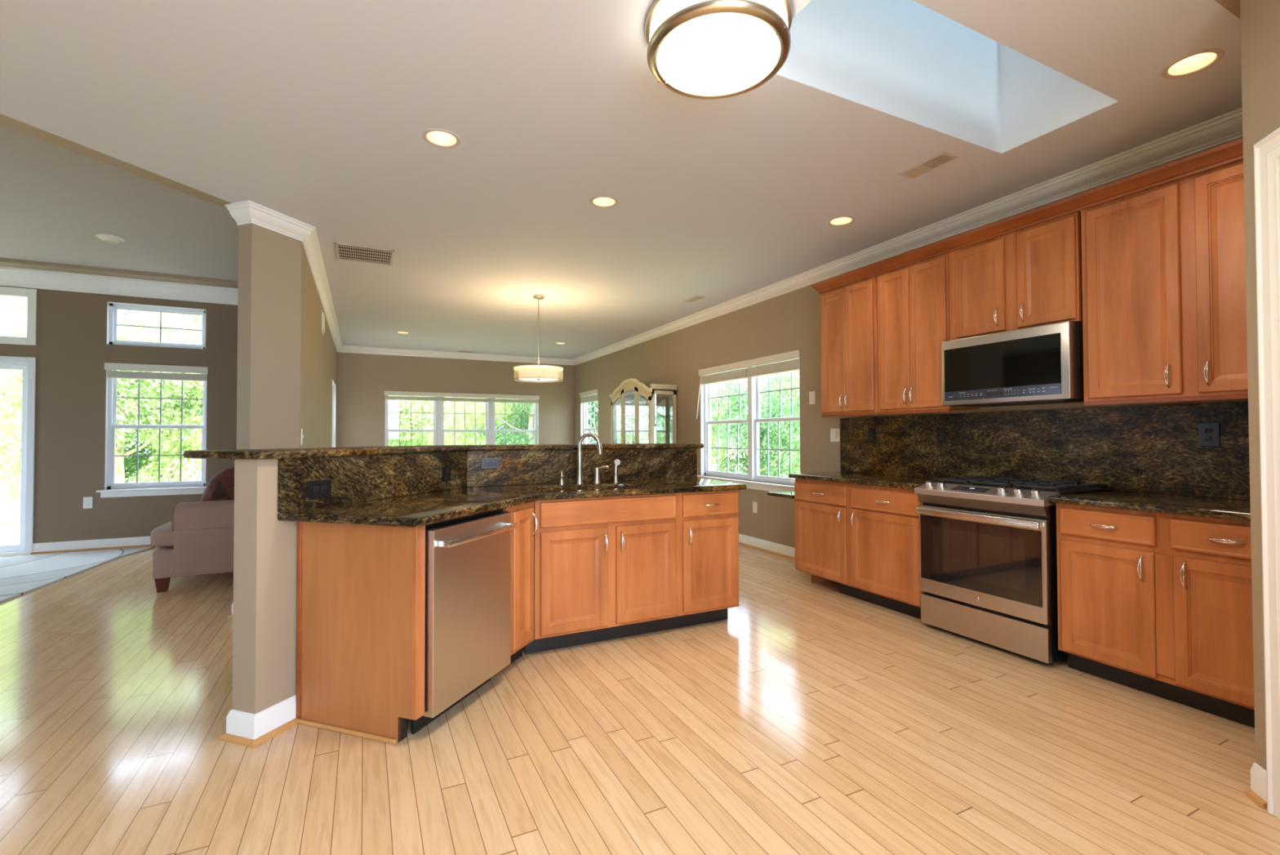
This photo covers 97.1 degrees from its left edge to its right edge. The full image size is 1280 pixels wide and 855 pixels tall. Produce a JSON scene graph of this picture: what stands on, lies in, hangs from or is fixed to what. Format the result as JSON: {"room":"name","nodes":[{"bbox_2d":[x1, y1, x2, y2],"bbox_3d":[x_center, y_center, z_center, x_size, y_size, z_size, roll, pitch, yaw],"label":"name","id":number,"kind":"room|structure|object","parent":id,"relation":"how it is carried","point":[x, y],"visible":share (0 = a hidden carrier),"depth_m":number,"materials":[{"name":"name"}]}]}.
{"room":"kitchen","nodes":[
{"label":"kitchen","id":0,"kind":"room"},
{"bbox_2d":[0,285,237,542],"bbox_3d":[-6.690,-0.206,6.003,5.640,3.100,0.150,0,-1,-26],"label":"wall","id":1,"kind":"structure","parent":0,"point":[71,351],"depth_m":6.22,"materials":[{"name":"brown paint"}]},
{"bbox_2d":[0,355,35,555],"bbox_3d":[-7.334,0.294,5.658,1.905,2.090,0.150,0,-1,-26],"label":"door","id":2,"kind":"structure","parent":1,"relation":"in","point":[28,364],"depth_m":6.00,"materials":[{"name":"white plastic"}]},
{"bbox_2d":[0,286,37,345],"bbox_3d":[-7.309,-1.181,5.624,1.905,0.600,0.020,0,-1,-26],"label":"trim","id":3,"kind":"structure","parent":1,"relation":"attached to","point":[31,339],"depth_m":6.01,"materials":[{"name":"white paint"}]},
{"bbox_2d":[83,496,93,508],"bbox_3d":[-6.061,0.826,6.203,0.078,0.125,0.008,0,-1,-26],"label":"wall outlet","id":4,"kind":"object","parent":1,"relation":"attached to","point":[87,501],"visible":1,"depth_m":6.20,"materials":[{"name":"white plastic"}]},
{"bbox_2d":[32,535,151,551],"bbox_3d":[-5.287,1.294,6.570,2.605,0.112,0.014,0,-1,-26],"label":"baseboard","id":5,"kind":"structure","parent":1,"relation":"attached to","point":[125,541],"depth_m":6.20,"materials":[{"name":"white paint"}]},
{"bbox_2d":[30,544,154,554],"bbox_3d":[-5.279,1.339,6.555,2.605,0.020,0.018,0,-1,-26],"label":"trim","id":6,"kind":"structure","parent":1,"relation":"attached to","point":[140,545],"depth_m":6.19,"materials":[{"name":"brown wood"}]},
{"bbox_2d":[0,266,238,305],"bbox_3d":[-6.634,-1.578,5.905,5.640,0.179,0.120,0,-1,-26],"label":"trim","id":7,"kind":"structure","parent":1,"relation":"attached to","point":[9,276],"depth_m":6.29,"materials":[{"name":"white paint"}]},
{"bbox_2d":[0,257,238,288],"bbox_3d":[-6.596,-1.724,5.898,5.700,0.110,0.470,0,-1,-26],"label":"trim","id":8,"kind":"structure","parent":1,"relation":"attached to","point":[6,262],"depth_m":6.14,"materials":[{"name":"beige paint"}]},
{"bbox_2d":[95,369,207,497],"bbox_3d":[-5.553,0.034,6.521,1.030,1.490,0.180,0,-1,-26],"label":"window","id":9,"kind":"structure","parent":1,"relation":"in","point":[119,490],"depth_m":6.46,"materials":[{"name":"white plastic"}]},
{"bbox_2d":[104,362,208,446],"bbox_3d":[-5.537,-0.252,6.491,0.930,0.929,0.086,0,-1,-26],"label":"window blind","id":10,"kind":"object","parent":9,"relation":"attached to","point":[118,374],"visible":1,"depth_m":6.47,"materials":[{"name":"plastic"}]},
{"bbox_2d":[106,301,206,349],"bbox_3d":[-5.572,-1.163,6.558,0.895,0.475,0.135,0,-1,-26],"label":"window","id":11,"kind":"structure","parent":1,"relation":"in","point":[112,307],"depth_m":6.52,"materials":[{"name":"white plastic"}]},
{"bbox_2d":[0,124,238,280],"bbox_3d":[-4.272,-1.814,1.136,5.700,0.040,10.130,0,-1,-26],"label":"ceiling","id":12,"kind":"structure","parent":0,"point":[55,199],"depth_m":4.68,"materials":[{"name":"paint"}]},
{"bbox_2d":[94,233,124,244],"bbox_3d":[-4.808,-1.703,5.129,0.200,0.045,0.200,0,-1,-26],"label":"smoke detector","id":13,"kind":"object","parent":12,"relation":"attached to","point":[109,238],"visible":1,"depth_m":5.09,"materials":[{"name":"plastic"}]},
{"bbox_2d":[231,458,297,714],"bbox_3d":[-0.827,0.719,3.560,0.722,1.140,2.949,-1,-1,44],"label":"wall","id":14,"kind":"structure","parent":0,"point":[265,546],"depth_m":2.33,"materials":[{"name":"beige paint"}]},
{"bbox_2d":[218,717,297,747],"bbox_3d":[-1.389,1.270,2.960,0.194,0.020,1.456,0,-1,19],"label":"trim","id":15,"kind":"structure","parent":14,"relation":"attached to","point":[236,739],"depth_m":2.29,"materials":[{"name":"brown wood"}]},
{"bbox_2d":[226,694,295,738],"bbox_3d":[-1.387,1.224,2.969,0.158,0.112,1.438,0,-1,19],"label":"baseboard","id":16,"kind":"structure","parent":14,"relation":"attached to","point":[242,723],"depth_m":2.31,"materials":[{"name":"white paint"}]},
{"bbox_2d":[277,450,466,511],"bbox_3d":[-1.309,0.253,2.984,0.020,0.226,1.281,0,-1,19],"label":"backsplash","id":17,"kind":"structure","parent":14,"relation":"attached to","point":[354,478],"depth_m":2.80,"materials":[{"name":"brown stone"}]},
{"bbox_2d":[307,479,331,497],"bbox_3d":[-1.444,0.275,2.549,0.008,0.075,0.120,0,-1,19],"label":"wall outlet","id":18,"kind":"object","parent":17,"relation":"attached to","point":[317,488],"visible":1,"depth_m":2.54,"materials":[{"name":"black plastic"}]},
{"bbox_2d":[441,466,450,480],"bbox_3d":[-1.157,0.277,3.381,0.008,0.085,0.075,0,-1,19],"label":"wall outlet","id":19,"kind":"object","parent":17,"relation":"attached to","point":[446,469],"visible":1,"depth_m":3.38,"materials":[{"name":"black plastic"}]},
{"bbox_2d":[183,443,703,459],"bbox_3d":[-0.910,0.133,3.651,1.054,0.034,3.229,-1,-1,44],"label":"bar","id":20,"kind":"object","parent":14,"relation":"on","point":[268,453],"visible":0.97,"depth_m":2.97,"materials":[{"name":"brown stone"}]},
{"bbox_2d":[466,448,697,486],"bbox_3d":[-0.333,0.267,3.961,1.702,0.226,0.020,0,-1,-26],"label":"backsplash","id":21,"kind":"structure","parent":14,"relation":"attached to","point":[525,466],"depth_m":3.89,"materials":[{"name":"brown stone"}]},
{"bbox_2d":[480,457,499,468],"bbox_3d":[-0.964,0.230,3.637,0.115,0.070,0.008,0,-1,-26],"label":"wall outlet","id":22,"kind":"object","parent":21,"relation":"attached to","point":[486,463],"visible":1,"depth_m":3.63,"materials":[{"name":"grey plastic"}]},
{"bbox_2d":[236,223,337,448],"bbox_3d":[-3.977,-0.155,6.759,0.360,3.010,6.370,0,-1,-26],"label":"wall","id":23,"kind":"structure","parent":0,"point":[286,366],"depth_m":4.07,"materials":[{"name":"beige paint"}]},
{"bbox_2d":[0,113,231,206],"bbox_3d":[-3.675,-1.676,1.336,0.127,0.252,5.317,0,-1,19],"label":"trim","id":24,"kind":"structure","parent":23,"relation":"attached to","point":[6,121],"depth_m":3.20,"materials":[{"name":"beige paint"}]},
{"bbox_2d":[331,379,336,447],"bbox_3d":[-4.868,0.055,8.891,0.180,1.535,1.370,0,-1,-26],"label":"window","id":25,"kind":"structure","parent":23,"relation":"in","point":[333,424],"depth_m":9.46,"materials":[{"name":"white plastic"}]},
{"bbox_2d":[225,106,1242,365],"bbox_3d":[-1.235,-1.423,6.006,4.746,0.111,10.170,0,-1,-26],"label":"trim","id":26,"kind":"structure","parent":23,"relation":"attached to","point":[1227,127],"depth_m":4.10,"materials":[{"name":"white paint"}]},
{"bbox_2d":[336,351,575,447],"bbox_3d":[-3.295,-0.091,10.719,4.600,3.010,0.150,0,-1,-26],"label":"wall","id":27,"kind":"structure","parent":0,"point":[362,380],"depth_m":10.36,"materials":[{"name":"beige paint"}]},
{"bbox_2d":[384,395,538,445],"bbox_3d":[-3.295,0.106,10.682,2.910,1.485,0.180,0,-1,-26],"label":"window","id":28,"kind":"structure","parent":27,"relation":"in","point":[438,430],"depth_m":10.70,"materials":[{"name":"white plastic"}]},
{"bbox_2d":[384,391,539,403],"bbox_3d":[-3.279,-0.357,10.656,2.820,0.569,0.086,0,-1,-26],"label":"window blind","id":29,"kind":"object","parent":28,"relation":"attached to","point":[402,395],"visible":1,"depth_m":10.59,"materials":[{"name":"fabric"}]},
{"bbox_2d":[0,0,1242,359],"bbox_3d":[-2.895,-1.503,5.266,8.500,0.030,10.145,0,-1,-26],"label":"ceiling","id":30,"kind":"structure","parent":0,"point":[317,113],"depth_m":2.99,"materials":[{"name":"paint"}]},
{"bbox_2d":[334,242,395,266],"bbox_3d":[-2.377,-1.491,4.887,0.450,0.008,0.460,0,-1,-26],"label":"ceiling vent","id":31,"kind":"object","parent":30,"relation":"in","point":[349,252],"visible":1,"depth_m":4.88,"materials":[{"name":"metal"}]},
{"bbox_2d":[422,128,461,148],"bbox_3d":[-1.051,-1.573,2.994,0.196,0.094,0.196,0,-1,-26],"label":"recessed light","id":32,"kind":"object","parent":30,"relation":"in","point":[441,138],"visible":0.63,"depth_m":3.05,"materials":[{"name":"glass"}]},
{"bbox_2d":[513,294,563,382],"bbox_3d":[-1.134,-0.999,6.325,0.546,0.950,0.546,0,-1,-26],"label":"pendant light","id":33,"kind":"object","parent":30,"relation":"hanging from","point":[531,373],"visible":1,"depth_m":6.19,"materials":[{"name":"white glass"}]},
{"bbox_2d":[589,195,618,208],"bbox_3d":[-0.241,-1.562,3.805,0.196,0.094,0.196,0,-1,-26],"label":"recessed light","id":34,"kind":"object","parent":30,"relation":"in","point":[602,202],"visible":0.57,"depth_m":3.86,"materials":[{"name":"glass"}]},
{"bbox_2d":[644,0,792,99],"bbox_3d":[0.299,-1.472,2.175,0.560,0.146,0.560,0,-1,-26],"label":"flush light","id":35,"kind":"object","parent":30,"relation":"attached to","point":[697,49],"visible":1,"depth_m":2.09,"materials":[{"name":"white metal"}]},
{"bbox_2d":[826,215,855,226],"bbox_3d":[1.478,-1.560,4.155,0.196,0.094,0.196,0,-1,-26],"label":"recessed light","id":36,"kind":"object","parent":30,"relation":"in","point":[842,220],"visible":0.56,"depth_m":4.21,"materials":[{"name":"glass"}]},
{"bbox_2d":[897,151,959,178],"bbox_3d":[1.681,-1.527,3.305,0.135,0.009,0.305,0,-1,-26],"label":"ceiling vent","id":37,"kind":"object","parent":30,"relation":"in","point":[944,157],"visible":1,"depth_m":3.29,"materials":[{"name":"metal"}]},
{"bbox_2d":[776,0,1118,153],"bbox_3d":[1.359,-1.889,2.545,1.795,0.689,0.590,0,-1,-26],"label":"skylight","id":38,"kind":"object","parent":30,"relation":"attached to","point":[906,60],"depth_m":2.88,"materials":[{"name":"white paint"}]},
{"bbox_2d":[1160,48,1224,79],"bbox_3d":[2.352,-1.591,2.409,0.196,0.094,0.196,0,-1,-26],"label":"recessed light","id":39,"kind":"object","parent":30,"relation":"in","point":[1196,62],"visible":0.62,"depth_m":2.44,"materials":[{"name":"plastic"}]},
{"bbox_2d":[0,524,1279,854],"bbox_3d":[-2.870,1.322,3.472,10.300,0.060,13.600,0,-1,-26],"label":"floor","id":40,"kind":"structure","parent":0,"point":[811,718],"depth_m":2.20,"materials":[{"name":"brown wood"}]},
{"bbox_2d":[0,546,155,602],"bbox_3d":[-5.993,1.305,4.285,2.800,0.016,3.200,0,-1,-26],"label":"area rug","id":41,"kind":"object","parent":40,"relation":"on","point":[20,575],"visible":1,"depth_m":5.35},
{"bbox_2d":[150,499,234,592],"bbox_3d":[-3.934,0.880,5.587,0.980,0.900,2.130,0,-1,-26],"label":"sofa","id":42,"kind":"object","parent":40,"relation":"on","point":[198,537],"visible":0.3,"depth_m":4.58,"materials":[{"name":"beige fabric"}]},
{"bbox_2d":[150,520,209,546],"bbox_3d":[-3.789,0.901,5.085,0.800,0.170,1.060,0,-1,-26],"label":"seat cushion","id":43,"kind":"object","parent":42,"relation":"on","point":[166,535],"depth_m":4.55,"materials":[{"name":"beige fabric"}]},
{"bbox_2d":[200,466,234,501],"bbox_3d":[-3.591,0.580,5.026,0.530,0.480,0.400,0,-1,-26],"label":"throw pillow","id":44,"kind":"object","parent":42,"relation":"on","point":[220,486],"visible":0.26,"depth_m":4.83,"materials":[{"name":"red fabric"}]},
{"bbox_2d":[295,521,425,743],"bbox_3d":[-1.182,0.832,2.368,0.628,0.876,0.068,0,-1,19],"label":"end panel","id":45,"kind":"object","parent":40,"relation":"on","point":[361,588],"visible":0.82,"depth_m":2.34,"materials":[{"name":"brown wood"}]},
{"bbox_2d":[410,507,517,733],"bbox_3d":[-1.005,0.840,2.663,0.655,0.868,0.596,0,-1,19],"label":"dishwasher","id":46,"kind":"object","parent":40,"relation":"on","point":[468,558],"visible":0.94,"depth_m":2.49,"materials":[{"name":"silver metal"}]},
{"bbox_2d":[425,507,502,528],"bbox_3d":[-1.055,0.791,2.680,0.550,0.768,0.596,0,-1,19],"label":"tub","id":47,"kind":"object","parent":46,"relation":"in","point":[433,525],"depth_m":2.57,"materials":[{"name":"black"}]},
{"bbox_2d":[493,501,537,675],"bbox_3d":[-0.747,0.842,3.054,0.348,0.876,0.300,0,-1,19],"label":"base cabinet","id":48,"kind":"object","parent":40,"relation":"on","point":[522,616],"visible":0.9,"depth_m":3.00,"materials":[{"name":"brown wood"}]},
{"bbox_2d":[522,489,738,653],"bbox_3d":[-0.101,0.851,3.684,1.410,0.876,0.653,0,-1,-26],"label":"base cabinet","id":49,"kind":"object","parent":40,"relation":"on","point":[609,567],"visible":0.98,"depth_m":3.40,"materials":[{"name":"brown wood"}]},
{"bbox_2d":[277,477,746,527],"bbox_3d":[-0.531,0.389,3.341,2.769,0.038,1.166,1,-1,-45],"label":"countertop","id":50,"kind":"structure","parent":49,"relation":"on","point":[419,509],"depth_m":2.86,"materials":[{"name":"brown stone"}]},
{"bbox_2d":[575,432,602,484],"bbox_3d":[-0.342,0.205,3.778,0.186,0.343,0.054,0,-1,13],"label":"faucet","id":51,"kind":"object","parent":50,"relation":"on","point":[579,455],"visible":1,"depth_m":3.78,"materials":[{"name":"silver metal"}]},
{"bbox_2d":[592,465,608,483],"bbox_3d":[-0.264,0.317,3.843,0.112,0.123,0.054,0,-1,7],"label":"lever","id":52,"kind":"object","parent":50,"relation":"on","point":[597,469],"visible":1,"depth_m":3.83,"materials":[{"name":"silver metal"}]},
{"bbox_2d":[612,458,620,482],"bbox_3d":[-0.165,0.299,3.909,0.050,0.160,0.044,0,-1,-26],"label":"sprayer","id":53,"kind":"object","parent":50,"relation":"on","point":[616,462],"visible":1,"depth_m":3.90,"materials":[{"name":"silver metal"}]},
{"bbox_2d":[608,377,677,443],"bbox_3d":[0.014,0.328,8.307,0.435,2.076,1.436,0,-1,-26],"label":"china cabinet","id":54,"kind":"object","parent":40,"relation":"on","point":[654,407],"visible":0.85,"depth_m":8.08,"materials":[{"name":"beige wood"}]},
{"bbox_2d":[639,394,672,443],"bbox_3d":[0.198,0.017,8.410,0.010,1.020,1.340,0,-1,-26],"label":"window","id":55,"kind":"structure","parent":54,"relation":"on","point":[663,403],"depth_m":8.23,"materials":[{"name":"clear glass"}]},
{"bbox_2d":[794,478,924,618],"bbox_3d":[1.830,0.858,4.353,0.653,0.876,1.215,0,-1,-26],"label":"base cabinet","id":56,"kind":"object","parent":40,"relation":"on","point":[864,539],"visible":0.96,"depth_m":4.13,"materials":[{"name":"brown wood"}]},
{"bbox_2d":[788,471,964,489],"bbox_3d":[1.828,0.401,4.379,0.646,0.038,1.251,0,-1,-26],"label":"countertop","id":57,"kind":"structure","parent":56,"relation":"on","point":[905,482],"depth_m":4.25,"materials":[{"name":"brown stone"}]},
{"bbox_2d":[914,475,1111,664],"bbox_3d":[2.237,0.802,3.443,0.684,0.955,0.785,0,-1,-26],"label":"range","id":58,"kind":"object","parent":40,"relation":"on","point":[988,548],"visible":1,"depth_m":3.24,"materials":[{"name":"silver metal"}]},
{"bbox_2d":[933,479,1111,493],"bbox_3d":[2.309,0.359,3.486,0.522,0.014,0.785,0,-1,-26],"label":"cooktop","id":59,"kind":"object","parent":58,"relation":"in","point":[1089,488],"depth_m":3.27,"materials":[{"name":"black glass"}]},
{"bbox_2d":[1056,502,1254,727],"bbox_3d":[2.632,0.828,2.711,0.653,0.876,0.855,0,-1,-26],"label":"base cabinet","id":60,"kind":"object","parent":40,"relation":"on","point":[1159,604],"visible":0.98,"depth_m":2.58,"materials":[{"name":"brown wood"}]},
{"bbox_2d":[1048,490,1250,520],"bbox_3d":[2.642,0.371,2.712,0.646,0.038,0.904,0,-1,-26],"label":"countertop","id":61,"kind":"structure","parent":60,"relation":"on","point":[1192,505],"depth_m":2.70,"materials":[{"name":"brown stone"}]},
{"bbox_2d":[575,137,1248,547],"bbox_3d":[0.968,-0.162,7.059,0.150,3.010,10.170,0,-1,-26],"label":"wall","id":62,"kind":"structure","parent":0,"point":[788,322],"depth_m":6.34,"materials":[{"name":"beige paint"}]},
{"bbox_2d":[580,389,598,444],"bbox_3d":[-0.940,0.079,10.897,0.180,1.535,1.050,0,-1,-26],"label":"window","id":63,"kind":"structure","parent":62,"relation":"in","point":[584,406],"depth_m":11.29,"materials":[{"name":"white plastic"}]},
{"bbox_2d":[579,389,597,403],"bbox_3d":[-0.970,-0.594,10.895,0.072,0.210,0.950,0,-1,-26],"label":"window blind","id":64,"kind":"object","parent":63,"relation":"attached to","point":[589,398],"visible":0.85,"depth_m":10.87,"materials":[{"name":"fabric"}]},
{"bbox_2d":[697,357,800,491],"bbox_3d":[1.226,-0.030,6.461,0.180,1.435,1.965,0,-1,-26],"label":"window","id":65,"kind":"structure","parent":62,"relation":"in","point":[753,479],"depth_m":6.40,"materials":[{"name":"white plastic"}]},
{"bbox_2d":[696,349,799,431],"bbox_3d":[1.181,-0.355,6.465,0.090,0.802,1.900,0,-1,-26],"label":"window blind","id":66,"kind":"object","parent":65,"relation":"attached to","point":[793,365],"visible":0.94,"depth_m":6.32,"materials":[{"name":"fabric"}]},
{"bbox_2d":[738,533,795,557],"bbox_3d":[0.259,1.310,8.308,0.014,0.112,7.255,0,-1,-26],"label":"baseboard","id":67,"kind":"structure","parent":62,"relation":"attached to","point":[775,547],"depth_m":6.03,"materials":[{"name":"white paint"}]},
{"bbox_2d":[738,542,795,559],"bbox_3d":[0.245,1.355,8.300,0.018,0.020,7.255,0,-1,-26],"label":"trim","id":68,"kind":"structure","parent":62,"relation":"attached to","point":[740,543],"depth_m":6.00,"materials":[{"name":"brown wood"}]},
{"bbox_2d":[767,490,794,498],"bbox_3d":[1.500,0.592,5.059,0.639,0.033,0.325,0,-1,-26],"label":"desk slab","id":69,"kind":"object","parent":62,"relation":"attached to","point":[786,494],"visible":0.36,"depth_m":4.95,"materials":[{"name":"brown stone"}]},
{"bbox_2d":[830,428,839,441],"bbox_3d":[1.791,0.070,5.188,0.008,0.120,0.115,0,-1,-26],"label":"light switch","id":70,"kind":"object","parent":62,"relation":"attached to","point":[834,433],"visible":1,"depth_m":5.19,"materials":[{"name":"beige plastic"}]},
{"bbox_2d":[820,275,878,417],"bbox_3d":[1.827,-0.635,4.696,0.373,1.087,0.585,0,-1,-26],"label":"upper cabinet","id":71,"kind":"object","parent":62,"relation":"attached to","point":[848,312],"visible":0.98,"depth_m":4.59,"materials":[{"name":"brown wood"}]},
{"bbox_2d":[810,137,1243,293],"bbox_3d":[2.299,-1.224,3.711,0.394,0.075,2.889,0,-1,-26],"label":"crown molding","id":72,"kind":"structure","parent":71,"relation":"attached to","point":[1233,151],"depth_m":3.17,"materials":[{"name":"brown wood"}]},
{"bbox_2d":[876,252,979,414],"bbox_3d":[2.088,-0.645,4.161,0.373,1.087,0.592,0,-1,-26],"label":"upper cabinet","id":73,"kind":"object","parent":62,"relation":"attached to","point":[913,299],"visible":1,"depth_m":4.06,"materials":[{"name":"brown wood"}]},
{"bbox_2d":[948,210,1082,340],"bbox_3d":[2.389,-0.892,3.547,0.373,0.615,0.772,0,-1,-26],"label":"upper cabinet","id":74,"kind":"object","parent":62,"relation":"attached to","point":[1030,276],"visible":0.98,"depth_m":3.40,"materials":[{"name":"brown wood"}]},
{"bbox_2d":[941,320,1084,407],"bbox_3d":[2.361,-0.364,3.525,0.398,0.436,0.765,0,-1,-26],"label":"microwave","id":75,"kind":"object","parent":74,"relation":"attached to","point":[1043,364],"visible":0.99,"depth_m":3.35,"materials":[{"name":"metal"}]},
{"bbox_2d":[840,401,1249,499],"bbox_3d":[2.471,0.131,3.781,0.020,0.478,2.968,0,-1,-26],"label":"backsplash","id":76,"kind":"structure","parent":62,"relation":"attached to","point":[1156,448],"depth_m":3.42,"materials":[{"name":"brown stone"}]},
{"bbox_2d":[868,428,875,442],"bbox_3d":[1.965,0.067,4.786,0.008,0.120,0.075,0,-1,-26],"label":"wall outlet","id":77,"kind":"object","parent":76,"relation":"attached to","point":[872,432],"visible":1,"depth_m":4.78,"materials":[{"name":"black plastic"}]},
{"bbox_2d":[936,426,946,443],"bbox_3d":[2.245,0.057,4.211,0.008,0.120,0.075,0,-1,-26],"label":"wall outlet","id":78,"kind":"object","parent":76,"relation":"attached to","point":[940,431],"visible":1,"depth_m":4.21,"materials":[{"name":"black plastic"}]},
{"bbox_2d":[1198,422,1220,446],"bbox_3d":[2.897,0.036,2.877,0.008,0.120,0.080,0,-1,-26],"label":"wall outlet","id":79,"kind":"object","parent":76,"relation":"attached to","point":[1208,433],"visible":1,"depth_m":2.87,"materials":[{"name":"black plastic"}]},
{"bbox_2d":[1080,158,1248,405],"bbox_3d":[2.755,-0.669,2.795,0.373,1.087,0.860,0,-1,-26],"label":"upper cabinet","id":80,"kind":"object","parent":62,"relation":"attached to","point":[1163,266],"visible":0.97,"depth_m":2.77,"materials":[{"name":"brown wood"}]},
{"bbox_2d":[1240,0,1279,769],"bbox_3d":[2.127,-0.261,1.327,0.767,3.010,3.196,-1,-1,35],"label":"wall","id":81,"kind":"structure","parent":0,"point":[1260,20],"depth_m":1.91,"materials":[{"name":"beige paint"}]},
{"bbox_2d":[1214,0,1239,18],"bbox_3d":[-0.677,-1.669,0.665,8.650,0.202,0.075,0,-1,-26],"label":"trim","id":82,"kind":"structure","parent":81,"relation":"attached to","point":[1233,6],"depth_m":2.08,"materials":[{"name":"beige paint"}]},
{"bbox_2d":[1244,788,1266,808],"bbox_3d":[2.067,1.244,1.897,0.018,0.020,0.079,0,-1,19],"label":"trim","id":83,"kind":"structure","parent":81,"relation":"attached to","point":[1249,793],"depth_m":1.89,"materials":[{"name":"brown wood"}]},
{"bbox_2d":[1250,762,1266,801],"bbox_3d":[2.082,1.198,1.893,0.014,0.112,0.079,0,-1,19],"label":"baseboard","id":84,"kind":"structure","parent":81,"relation":"attached to","point":[1258,774],"depth_m":1.90,"materials":[{"name":"white paint"}]},
{"bbox_2d":[1253,127,1279,818],"bbox_3d":[1.886,0.148,1.348,0.034,2.195,1.092,0,-1,19],"label":"door","id":85,"kind":"structure","parent":81,"relation":"in","point":[1266,151],"depth_m":1.83,"materials":[{"name":"white paint"}]},
{"label":"outside","id":86,"kind":"structure","parent":0,"visible":0},
{"bbox_2d":[0,449,799,524],"bbox_3d":[-8.768,2.023,17.942,90.000,0.050,80.000,0,-1,-26],"label":"lawn","id":87,"kind":"structure","parent":86,"point":[10,508],"depth_m":14.24,"materials":[{"name":"green plant"}]},
{"bbox_2d":[0,297,156,497],"bbox_3d":[-17.967,-1.892,16.089,6.992,7.808,6.779,-1,-1,27],"label":"tree","id":88,"kind":"object","parent":87,"relation":"on","point":[6,491],"visible":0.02,"depth_m":15.85,"materials":[{"name":"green plant"}]},
{"bbox_2d":[0,296,158,482],"bbox_3d":[-12.138,-0.457,10.073,4.877,4.995,4.862,0,-1,-26],"label":"tree","id":89,"kind":"object","parent":87,"relation":"on","point":[6,439],"visible":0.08,"depth_m":10.17,"materials":[{"name":"green plant"}]},
{"bbox_2d":[0,296,185,484],"bbox_3d":[-15.070,-0.929,14.781,5.423,5.818,5.594,0,-1,-33],"label":"tree","id":90,"kind":"object","parent":87,"relation":"on","point":[21,304],"visible":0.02,"depth_m":14.33,"materials":[{"name":"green plant"}]},
{"bbox_2d":[0,297,203,491],"bbox_3d":[-9.824,-0.456,10.640,3.496,4.704,3.389,1,-1,-41],"label":"tree","id":91,"kind":"object","parent":87,"relation":"on","point":[131,404],"visible":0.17,"depth_m":10.12,"materials":[{"name":"green plant"}]},
{"bbox_2d":[25,302,201,479],"bbox_3d":[-16.066,-2.170,19.064,6.779,8.456,6.992,0,-1,20],"label":"tree","id":92,"kind":"object","parent":87,"relation":"on","point":[196,316],"visible":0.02,"depth_m":18.87,"materials":[{"name":"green plant"}]},
{"bbox_2d":[117,309,203,482],"bbox_3d":[-8.745,-0.372,11.955,4.133,4.575,4.145,-1,-1,34],"label":"tree","id":93,"kind":"object","parent":87,"relation":"on","point":[169,320],"visible":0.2,"depth_m":10.99,"materials":[{"name":"green plant"}]},
{"bbox_2d":[118,310,203,482],"bbox_3d":[-10.716,-0.811,12.993,3.235,5.498,3.867,-1,-1,35],"label":"tree","id":94,"kind":"object","parent":87,"relation":"on","point":[143,450],"visible":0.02,"depth_m":12.14,"materials":[{"name":"green plant"}]},
{"bbox_2d":[388,395,457,445],"bbox_3d":[-6.991,0.153,15.483,3.729,3.632,3.615,0,-1,12],"label":"tree","id":95,"kind":"object","parent":87,"relation":"on","point":[393,405],"visible":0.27,"depth_m":15.14,"materials":[{"name":"green plant"}]},
{"bbox_2d":[388,396,520,444],"bbox_3d":[-5.589,0.044,17.318,3.901,3.996,3.890,0,-1,-3],"label":"tree","id":96,"kind":"object","parent":87,"relation":"on","point":[481,439],"visible":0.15,"depth_m":17.03,"materials":[{"name":"green plant"}]},
{"bbox_2d":[444,401,534,444],"bbox_3d":[-5.216,-0.038,20.268,4.519,4.481,4.661,0,-1,-10],"label":"tree","id":97,"kind":"object","parent":87,"relation":"on","point":[460,415],"visible":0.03,"depth_m":19.35,"materials":[{"name":"green plant"}]},
{"bbox_2d":[495,398,534,444],"bbox_3d":[-3.193,0.161,17.194,2.876,4.754,3.438,0,-1,-24],"label":"tree","id":98,"kind":"object","parent":87,"relation":"on","point":[529,421],"visible":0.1,"depth_m":17.13,"materials":[{"name":"green plant"}]},
{"bbox_2d":[587,400,597,444],"bbox_3d":[-1.222,-0.439,16.909,3.594,5.942,4.297,1,-1,-39],"label":"tree","id":99,"kind":"object","parent":87,"relation":"on","point":[592,402],"visible":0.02,"depth_m":16.29,"materials":[{"name":"green plant"}]},
{"bbox_2d":[711,382,773,473],"bbox_3d":[1.448,0.385,14.820,3.647,3.746,3.658,-1,-1,43],"label":"tree","id":100,"kind":"object","parent":87,"relation":"on","point":[715,388],"visible":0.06,"depth_m":14.25,"materials":[{"name":"green plant"}]},
{"bbox_2d":[711,379,783,471],"bbox_3d":[2.582,-0.366,17.823,4.195,4.704,4.067,-1,-1,36],"label":"tree","id":101,"kind":"object","parent":87,"relation":"on","point":[717,384],"visible":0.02,"depth_m":17.67,"materials":[{"name":"green plant"}]},
{"bbox_2d":[711,373,799,477],"bbox_3d":[2.704,0.582,13.608,3.008,4.160,2.516,-1,-1,22],"label":"tree","id":102,"kind":"object","parent":87,"relation":"on","point":[773,426],"visible":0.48,"depth_m":13.05,"materials":[{"name":"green plant"}]},
{"bbox_2d":[712,372,799,478],"bbox_3d":[4.475,-0.393,16.439,4.661,4.704,4.519,0,-1,21],"label":"tree","id":103,"kind":"object","parent":87,"relation":"on","point":[789,394],"visible":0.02,"depth_m":15.90,"materials":[{"name":"green plant"}]},
{"bbox_2d":[760,369,799,477],"bbox_3d":[5.124,-0.531,14.153,4.862,4.995,4.877,0,-1,13],"label":"tree","id":104,"kind":"object","parent":87,"relation":"on","point":[764,377],"visible":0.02,"depth_m":14.78,"materials":[{"name":"green plant"}]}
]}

